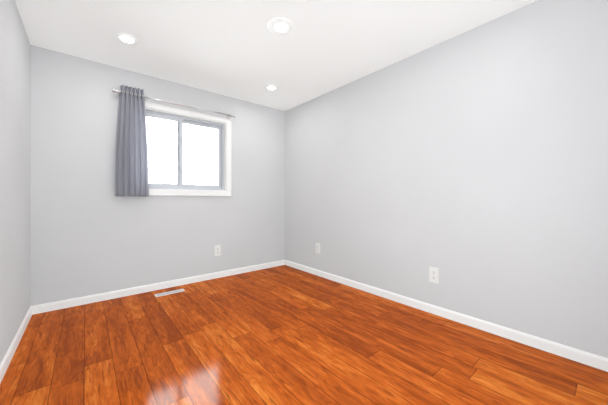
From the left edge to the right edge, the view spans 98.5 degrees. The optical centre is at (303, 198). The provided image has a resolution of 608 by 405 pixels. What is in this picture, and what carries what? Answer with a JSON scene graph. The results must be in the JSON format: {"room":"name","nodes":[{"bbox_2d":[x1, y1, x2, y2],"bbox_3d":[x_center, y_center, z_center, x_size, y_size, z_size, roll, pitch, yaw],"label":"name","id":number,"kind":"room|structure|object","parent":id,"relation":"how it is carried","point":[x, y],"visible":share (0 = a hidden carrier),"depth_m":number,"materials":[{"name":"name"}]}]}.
{"room":"empty bedroom","nodes":[
{"label":"empty bedroom","id":0,"kind":"room"},
{"bbox_2d":[0,0,30,363],"bbox_3d":[-1.328,-0.173,0.878,0.150,2.440,4.050,0,0,-40],"label":"wall","id":1,"kind":"structure","parent":0,"point":[15,175],"depth_m":1.83,"materials":[{"name":"paint"}]},
{"bbox_2d":[0,305,35,383],"bbox_3d":[-1.266,1.008,0.930,0.012,0.078,3.750,0,0,-40],"label":"baseboard","id":2,"kind":"structure","parent":1,"relation":"attached to","point":[8,357],"depth_m":1.80,"materials":[{"name":"white paint"}]},
{"bbox_2d":[31,45,284,305],"bbox_3d":[-1.435,-0.173,3.327,2.820,2.440,0.150,0,0,-40],"label":"wall","id":3,"kind":"structure","parent":0,"point":[92,233],"depth_m":2.77,"materials":[{"name":"paint"}]},
{"bbox_2d":[36,260,283,313],"bbox_3d":[-1.383,1.008,3.265,2.760,0.078,0.012,0,0,-40],"label":"baseboard","id":4,"kind":"structure","parent":3,"relation":"attached to","point":[41,308],"depth_m":2.92,"materials":[{"name":"white paint"}]},
{"bbox_2d":[112,85,235,196],"bbox_3d":[-1.464,-0.606,3.133,1.348,1.161,0.112,0,0,-40],"label":"curtain","id":5,"kind":"object","parent":3,"relation":"attached to","point":[132,175],"visible":1,"depth_m":2.79,"materials":[{"name":"fabric"}]},
{"bbox_2d":[145,101,230,195],"bbox_3d":[-1.521,-0.563,3.231,1.255,1.050,0.159,0,0,-40],"label":"window","id":6,"kind":"structure","parent":3,"relation":"in","point":[180,121],"depth_m":3.30,"materials":[{"name":"white plastic"}]},
{"bbox_2d":[214,245,220,255],"bbox_3d":[-1.143,0.685,3.467,0.085,0.140,0.008,0,0,-40],"label":"outlet","id":7,"kind":"object","parent":3,"relation":"attached to","point":[217,250],"visible":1,"depth_m":3.46,"materials":[{"name":"white plastic"}]},
{"bbox_2d":[15,0,536,110],"bbox_3d":[-0.187,-1.443,1.829,3.120,0.100,4.050,0,0,-40],"label":"ceiling","id":8,"kind":"structure","parent":0,"point":[237,49],"depth_m":2.25,"materials":[{"name":"paint"}]},
{"bbox_2d":[115,33,137,44],"bbox_3d":[-1.543,-1.389,2.281,0.164,0.008,0.164,0,0,-40],"label":"recessed light","id":9,"kind":"object","parent":8,"relation":"in","point":[126,38],"visible":1,"depth_m":2.27,"materials":[{"name":"white plastic"}]},
{"bbox_2d":[265,85,277,90],"bbox_3d":[-0.405,-1.389,3.281,0.164,0.008,0.164,0,0,-40],"label":"recessed light","id":10,"kind":"object","parent":8,"relation":"in","point":[271,87],"visible":1,"depth_m":3.27,"materials":[{"name":"white plastic"}]},
{"bbox_2d":[267,17,294,35],"bbox_3d":[-0.185,-1.389,2.123,0.230,0.008,0.230,0,0,-40],"label":"recessed light","id":11,"kind":"object","parent":8,"relation":"in","point":[280,26],"visible":1,"depth_m":2.11,"materials":[{"name":"white plastic"}]},
{"bbox_2d":[0,265,607,404],"bbox_3d":[-0.187,1.097,1.829,3.120,0.100,4.050,0,0,-40],"label":"floor","id":12,"kind":"structure","parent":0,"point":[283,335],"depth_m":1.75,"materials":[{"name":"laminate"}]},
{"bbox_2d":[155,289,184,296],"bbox_3d":[-1.490,1.043,2.917,0.292,0.008,0.088,0,0,-40],"label":"floor vent","id":13,"kind":"object","parent":12,"relation":"in","point":[169,292],"visible":1,"depth_m":2.92,"materials":[{"name":"white plastic"}]},
{"bbox_2d":[285,0,607,357],"bbox_3d":[0.954,-0.173,2.780,0.150,2.440,4.050,0,0,-40],"label":"wall","id":14,"kind":"structure","parent":0,"point":[472,165],"depth_m":2.11,"materials":[{"name":"paint"}]},
{"bbox_2d":[316,243,319,253],"bbox_3d":[0.188,0.675,3.575,0.008,0.140,0.085,0,0,-40],"label":"outlet","id":15,"kind":"object","parent":14,"relation":"attached to","point":[318,248],"visible":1,"depth_m":3.56,"materials":[{"name":"white plastic"}]},
{"bbox_2d":[429,266,438,283],"bbox_3d":[1.181,0.694,2.383,0.008,0.140,0.085,0,0,-40],"label":"outlet","id":16,"kind":"object","parent":14,"relation":"attached to","point":[433,274],"visible":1,"depth_m":2.38,"materials":[{"name":"white plastic"}]},
{"bbox_2d":[284,260,607,371],"bbox_3d":[0.892,1.008,2.728,0.012,0.078,3.750,0,0,-40],"label":"baseboard","id":17,"kind":"structure","parent":14,"relation":"attached to","point":[582,357],"depth_m":2.09,"materials":[{"name":"white paint"}]},
{"label":"outside","id":18,"kind":"structure","parent":0,"visible":0},
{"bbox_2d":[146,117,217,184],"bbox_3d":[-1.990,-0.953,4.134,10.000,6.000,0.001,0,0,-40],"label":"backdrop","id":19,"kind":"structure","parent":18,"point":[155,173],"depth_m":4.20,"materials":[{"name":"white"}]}
]}

